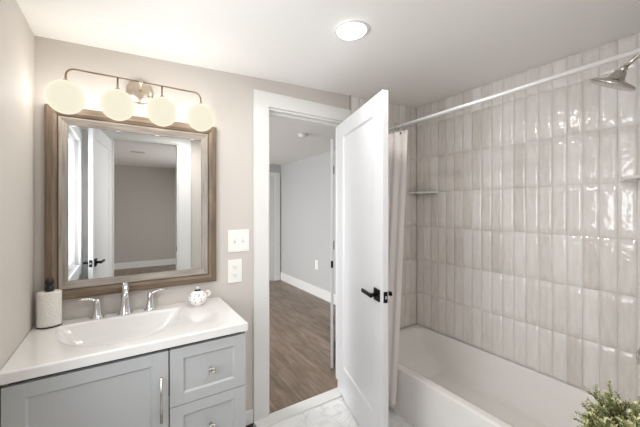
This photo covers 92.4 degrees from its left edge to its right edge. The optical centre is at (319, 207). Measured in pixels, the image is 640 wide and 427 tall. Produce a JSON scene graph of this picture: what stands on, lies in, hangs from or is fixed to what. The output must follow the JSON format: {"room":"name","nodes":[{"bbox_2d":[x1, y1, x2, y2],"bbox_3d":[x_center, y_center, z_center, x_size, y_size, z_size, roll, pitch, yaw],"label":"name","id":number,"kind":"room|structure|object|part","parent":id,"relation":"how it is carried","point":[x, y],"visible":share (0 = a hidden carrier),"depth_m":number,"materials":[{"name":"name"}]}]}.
{"room":"bathroom","nodes":[
{"label":"bathroom","id":0,"kind":"room"},
{"bbox_2d":[0,0,33,426],"bbox_3d":[-0.826,0.158,0.536,0.110,2.500,2.080,0,0,-33],"label":"wall","id":1,"kind":"structure","parent":0,"point":[16,35],"depth_m":1.18,"materials":[{"name":"grey paint"}]},
{"bbox_2d":[34,36,416,410],"bbox_3d":[-0.230,0.158,2.181,2.890,2.500,0.065,0,0,-33],"label":"wall","id":2,"kind":"structure","parent":0,"point":[229,96],"depth_m":1.90,"materials":[{"name":"grey paint"}]},
{"bbox_2d":[44,68,214,130],"bbox_3d":[-0.930,-0.561,1.583,0.734,0.262,0.202,0,0,-33],"label":"vanity light","id":3,"kind":"object","parent":2,"relation":"attached to","point":[64,96],"visible":1,"depth_m":1.51,"materials":[{"name":"white glass"}]},
{"bbox_3d":[-1.162,-0.505,1.401,0.147,0.150,0.147,0,0,-33],"label":"globe","id":4,"kind":"part","parent":3,"relation":"part of","materials":[{"name":"white glass"}]},
{"bbox_3d":[-0.995,-0.505,1.508,0.147,0.150,0.147,0,0,-33],"label":"globe","id":5,"kind":"part","parent":3,"relation":"part of","materials":[{"name":"white glass"}]},
{"bbox_3d":[-0.939,-0.636,1.606,0.020,0.028,0.120,0,0,-33],"label":"arm","id":6,"kind":"part","parent":3,"relation":"part of","materials":[{"name":"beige metal"}]},
{"bbox_3d":[-0.831,-0.505,1.614,0.147,0.150,0.147,0,0,-33],"label":"globe","id":7,"kind":"part","parent":3,"relation":"part of","materials":[{"name":"white glass"}]},
{"bbox_3d":[-0.668,-0.505,1.719,0.147,0.150,0.147,0,0,-33],"label":"globe","id":8,"kind":"part","parent":3,"relation":"part of","materials":[{"name":"white glass"}]},
{"bbox_2d":[44,103,215,299],"bbox_3d":[-0.967,-0.023,1.660,0.788,0.933,0.034,0,0,-33],"label":"wall mirror","id":9,"kind":"object","parent":2,"relation":"attached to","point":[132,201],"visible":0.84,"depth_m":1.63,"materials":[{"name":"brown wood"}]},
{"bbox_2d":[68,125,200,280],"bbox_3d":[-0.973,-0.023,1.669,0.628,0.773,0.004,0,0,-33],"label":"mirror glass","id":10,"kind":"object","parent":9,"relation":"attached to","point":[134,194],"depth_m":1.64,"materials":[{"name":"white"}]},
{"bbox_2d":[228,259,241,282],"bbox_3d":[-0.541,0.402,1.950,0.091,0.147,0.009,0,0,-33],"label":"power outlet","id":11,"kind":"object","parent":2,"relation":"attached to","point":[234,266],"visible":1,"depth_m":1.95,"materials":[{"name":"white plastic"}]},
{"bbox_2d":[232,272,237,278],"bbox_3d":[-0.539,0.427,1.947,0.038,0.038,0.002,0,0,-33],"label":"receptacle","id":12,"kind":"object","parent":11,"relation":"attached to","point":[234,274],"depth_m":1.95,"materials":[{"name":"white plastic"}]},
{"bbox_2d":[232,264,237,269],"bbox_3d":[-0.539,0.376,1.947,0.038,0.038,0.002,0,0,-33],"label":"receptacle","id":13,"kind":"object","parent":11,"relation":"attached to","point":[234,266],"depth_m":1.95,"materials":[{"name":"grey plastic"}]},
{"bbox_2d":[228,229,248,252],"bbox_3d":[-0.518,0.210,1.959,0.137,0.141,0.018,0,0,-33],"label":"light switch","id":14,"kind":"object","parent":2,"relation":"attached to","point":[238,240],"visible":1,"depth_m":1.96,"materials":[{"name":"white plastic"}]},
{"bbox_2d":[246,409,252,424],"bbox_3d":[-0.526,1.363,1.957,0.207,0.088,0.013,0,0,-33],"label":"baseboard","id":15,"kind":"structure","parent":2,"relation":"attached to","point":[249,414],"depth_m":1.99,"materials":[{"name":"white paint"}]},
{"bbox_2d":[253,89,350,421],"bbox_3d":[-0.128,0.315,2.275,0.803,2.186,0.128,0,0,-33],"label":"door frame","id":16,"kind":"structure","parent":2,"relation":"attached to","point":[262,100],"depth_m":2.04,"materials":[{"name":"white paint"}]},
{"bbox_2d":[349,95,350,109],"bbox_3d":[0.240,0.133,2.451,0.006,2.069,0.010,0,0,-33],"label":"trim","id":17,"kind":"structure","parent":2,"relation":"attached to","point":[349,95],"depth_m":2.45,"materials":[{"name":"silver metal"}]},
{"bbox_2d":[338,90,391,426],"bbox_3d":[0.254,0.378,2.008,0.135,2.024,0.766,0,0,-15],"label":"door","id":18,"kind":"structure","parent":2,"relation":"in","point":[363,292],"depth_m":1.90,"materials":[{"name":"white paint"}]},
{"bbox_3d":[0.278,0.482,1.746,0.042,0.023,0.129,0,0,-15],"label":"lever handle","id":19,"kind":"part","parent":18,"relation":"part of","materials":[{"name":"black metal"}]},
{"bbox_3d":[0.353,0.481,1.649,0.024,0.060,0.002,0,0,-15],"label":"latch plate","id":20,"kind":"part","parent":18,"relation":"part of","materials":[{"name":"black metal"}]},
{"bbox_2d":[388,48,639,130],"bbox_3d":[0.772,-0.576,1.805,0.056,0.082,1.650,0,0,-33],"label":"shower rod","id":21,"kind":"object","parent":2,"relation":"attached to","point":[630,53],"visible":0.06,"depth_m":1.43,"materials":[{"name":"white metal"}]},
{"bbox_2d":[388,122,407,408],"bbox_3d":[0.429,0.382,2.253,0.134,1.941,0.438,0,0,-33],"label":"shower curtain","id":22,"kind":"object","parent":21,"relation":"hanging from","point":[397,141],"visible":0.27,"depth_m":2.13,"materials":[{"name":"white fabric"}]},
{"bbox_2d":[269,164,280,280],"bbox_3d":[-2.499,0.207,4.958,4.055,2.400,0.100,0,0,-33],"label":"wall","id":23,"kind":"structure","parent":0,"point":[274,168],"depth_m":5.94,"materials":[{"name":"grey paint"}]},
{"bbox_2d":[269,177,272,280],"bbox_3d":[-1.255,0.403,5.760,0.805,2.000,0.044,0,0,-33],"label":"door","id":24,"kind":"structure","parent":23,"relation":"in","point":[270,178],"depth_m":5.92,"materials":[{"name":"white paint"}]},
{"bbox_2d":[269,172,279,280],"bbox_3d":[-1.216,0.362,5.711,1.027,2.090,0.020,0,0,-33],"label":"door frame","id":25,"kind":"structure","parent":23,"relation":"attached to","point":[276,176],"depth_m":5.94,"materials":[{"name":"white paint"}]},
{"bbox_2d":[246,280,337,426],"bbox_3d":[-1.475,1.433,3.456,3.955,0.050,3.535,0,0,-33],"label":"floor","id":26,"kind":"structure","parent":0,"point":[300,369],"depth_m":3.12,"materials":[{"name":"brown wood"}]},
{"bbox_2d":[331,138,333,367],"bbox_3d":[0.122,0.396,2.973,0.033,2.000,0.622,0,0,3],"label":"door","id":27,"kind":"structure","parent":26,"relation":"on","point":[332,166],"depth_m":2.66,"materials":[{"name":"white paint"}]},
{"bbox_2d":[269,116,335,164],"bbox_3d":[-1.504,-0.916,3.502,3.955,0.152,3.425,0,0,-33],"label":"ceiling","id":28,"kind":"structure","parent":0,"point":[285,145],"depth_m":3.83,"materials":[{"name":"white paint"}]},
{"bbox_2d":[298,133,308,137],"bbox_3d":[-0.192,-0.824,3.499,0.124,0.034,0.124,0,0,-33],"label":"smoke detector","id":29,"kind":"object","parent":28,"relation":"attached to","point":[301,135],"visible":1,"depth_m":3.46,"materials":[{"name":"white plastic"}]},
{"bbox_2d":[281,150,335,293],"bbox_3d":[0.174,0.207,4.640,0.100,2.400,3.525,0,0,-33],"label":"wall","id":30,"kind":"structure","parent":0,"point":[305,183],"depth_m":5.09,"materials":[{"name":"grey paint"}]},
{"bbox_2d":[280,272,335,304],"bbox_3d":[0.153,1.333,4.567,0.014,0.150,3.425,0,0,-33],"label":"baseboard","id":31,"kind":"structure","parent":30,"relation":"attached to","point":[321,293],"depth_m":5.09,"materials":[{"name":"white paint"}]},
{"bbox_2d":[16,0,639,107],"bbox_3d":[0.350,-0.951,1.291,2.684,0.283,2.080,0,0,-33],"label":"ceiling","id":32,"kind":"structure","parent":0,"point":[422,52],"depth_m":1.55,"materials":[{"name":"white paint"}]},
{"bbox_2d":[335,21,369,39],"bbox_3d":[0.160,-0.864,1.512,0.171,0.026,0.172,0,0,-36],"label":"recessed light","id":33,"kind":"object","parent":32,"relation":"in","point":[350,30],"visible":1,"depth_m":1.48,"materials":[{"name":"white paint"}]},
{"bbox_2d":[270,396,414,426],"bbox_3d":[0.372,1.433,1.246,2.672,0.050,1.980,0,0,-33],"label":"floor","id":34,"kind":"structure","parent":0,"point":[334,413],"depth_m":2.05,"materials":[{"name":"white tile"}]},
{"bbox_2d":[1,331,245,426],"bbox_3d":[-0.838,0.999,1.446,0.845,0.818,0.530,0,0,-33],"label":"vanity cabinet","id":35,"kind":"object","parent":34,"relation":"on","point":[202,383],"visible":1,"depth_m":1.26,"materials":[{"name":"grey paint"}]},
{"bbox_3d":[-0.860,0.954,1.170,0.506,0.697,0.019,0,0,-33],"label":"door","id":36,"kind":"part","parent":35,"relation":"part of","materials":[{"name":"grey paint"}]},
{"bbox_2d":[0,297,247,384],"bbox_3d":[-0.842,0.612,1.456,0.853,0.125,0.509,0,0,-33],"label":"countertop","id":37,"kind":"structure","parent":35,"relation":"on","point":[78,342],"depth_m":1.39,"materials":[{"name":"white stone"}]},
{"bbox_2d":[36,278,61,328],"bbox_3d":[-1.252,0.438,1.419,0.091,0.222,0.066,0,0,-33],"label":"soap dispenser","id":38,"kind":"object","parent":37,"relation":"on","point":[49,301],"visible":1,"depth_m":1.40,"materials":[{"name":"white plastic"}]},
{"bbox_2d":[77,282,166,319],"bbox_3d":[-0.996,0.465,1.565,0.393,0.169,0.137,0,0,-33],"label":"faucet","id":39,"kind":"object","parent":37,"relation":"on","point":[125,305],"visible":1,"depth_m":1.56,"materials":[{"name":"silver metal"}]},
{"bbox_3d":[-1.134,0.495,1.519,0.111,0.108,0.060,0,0,-33],"label":"handle","id":40,"kind":"part","parent":39,"relation":"part of","materials":[{"name":"silver metal"}]},
{"bbox_3d":[-0.995,0.465,1.566,0.070,0.169,0.137,0,0,-33],"label":"spout","id":41,"kind":"part","parent":39,"relation":"part of","materials":[{"name":"silver metal"}]},
{"bbox_3d":[-0.896,0.495,1.672,0.111,0.108,0.060,0,0,-33],"label":"handle","id":42,"kind":"part","parent":39,"relation":"part of","materials":[{"name":"silver metal"}]},
{"bbox_2d":[188,287,210,306],"bbox_3d":[-0.688,0.496,1.727,0.103,0.107,0.102,0,0,17],"label":"ceramic jar","id":43,"kind":"object","parent":37,"relation":"on","point":[197,297],"visible":1,"depth_m":1.70,"materials":[{"name":"white ceramic"}]},
{"bbox_3d":[-0.657,0.789,1.268,0.012,0.188,0.036,0,0,-33],"label":"bar pull","id":44,"kind":"part","parent":35,"relation":"part of","materials":[{"name":"silver metal"}]},
{"bbox_3d":[-0.503,0.981,1.400,0.332,0.252,0.019,0,0,-33],"label":"drawer","id":45,"kind":"part","parent":35,"relation":"part of","materials":[{"name":"grey paint"}]},
{"bbox_3d":[-0.503,0.729,1.400,0.332,0.246,0.019,0,0,-33],"label":"drawer","id":46,"kind":"part","parent":35,"relation":"part of","materials":[{"name":"grey paint"}]},
{"bbox_3d":[-0.487,0.729,1.379,0.032,0.032,0.033,0,0,-33],"label":"knob","id":47,"kind":"part","parent":35,"relation":"part of","materials":[{"name":"silver metal"}]},
{"bbox_2d":[253,387,341,426],"bbox_3d":[-0.076,1.427,2.194,0.803,0.060,0.100,0,0,-33],"label":"threshold","id":48,"kind":"object","parent":34,"relation":"on","point":[288,412],"visible":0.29,"depth_m":2.14,"materials":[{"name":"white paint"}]},
{"bbox_2d":[388,324,632,426],"bbox_3d":[1.043,1.248,1.982,0.740,0.318,1.649,0,0,-33],"label":"bathtub","id":49,"kind":"object","parent":34,"relation":"on","point":[443,380],"visible":0.84,"depth_m":2.06,"materials":[{"name":"white ceramic"}]},
{"bbox_3d":[0.863,1.107,0.794,0.260,0.603,0.260,0,0,-33],"label":"stool","id":50,"kind":"object","parent":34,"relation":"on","visible":0},
{"bbox_2d":[570,380,639,426],"bbox_3d":[0.851,0.635,0.773,0.334,0.340,0.351,0,0,8],"label":"potted plant","id":51,"kind":"object","parent":50,"relation":"on","point":[617,417],"visible":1,"depth_m":0.85,"materials":[{"name":"green plant"}]},
{"bbox_2d":[417,32,639,408],"bbox_3d":[1.361,0.115,2.190,0.019,2.107,1.659,0,0,-33],"label":"wall","id":52,"kind":"structure","parent":0,"point":[528,243],"depth_m":2.02,"materials":[{"name":"tile"}]},
{"bbox_2d":[408,191,438,193],"bbox_3d":[0.920,-0.137,2.742,0.125,0.014,0.235,0,0,-33],"label":"corner shelf","id":53,"kind":"object","parent":52,"relation":"attached to","point":[427,192],"visible":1,"depth_m":2.72,"materials":[{"name":"white ceramic"}]},
{"bbox_2d":[620,175,639,180],"bbox_3d":[1.654,-0.158,1.541,0.190,0.014,0.250,0,0,-33],"label":"corner shelf","id":54,"kind":"object","parent":52,"relation":"attached to","point":[635,177],"visible":1,"depth_m":1.59,"materials":[{"name":"white ceramic"}]},
{"bbox_3d":[1.496,0.115,1.278,0.738,2.107,0.018,0,0,-33],"label":"wall","id":55,"kind":"structure","parent":0,"visible":0},
{"bbox_2d":[590,54,639,90],"bbox_3d":[1.417,-0.648,1.402,0.178,0.225,0.277,0,0,-33],"label":"shower","id":56,"kind":"object","parent":55,"relation":"attached to","point":[616,80],"visible":1,"depth_m":1.41,"materials":[{"name":"silver metal"}]},
{"bbox_3d":[1.447,-0.690,1.354,0.021,0.099,0.164,0,0,-33],"label":"arm","id":57,"kind":"part","parent":56,"relation":"part of","materials":[{"name":"silver metal"}]},
{"bbox_2d":[636,347,639,363],"bbox_3d":[1.460,0.639,1.335,0.150,0.150,0.116,0,0,-33],"label":"shower valve","id":58,"kind":"object","parent":55,"relation":"attached to","point":[638,351],"visible":1,"depth_m":1.37,"materials":[{"name":"silver metal"}]}
]}

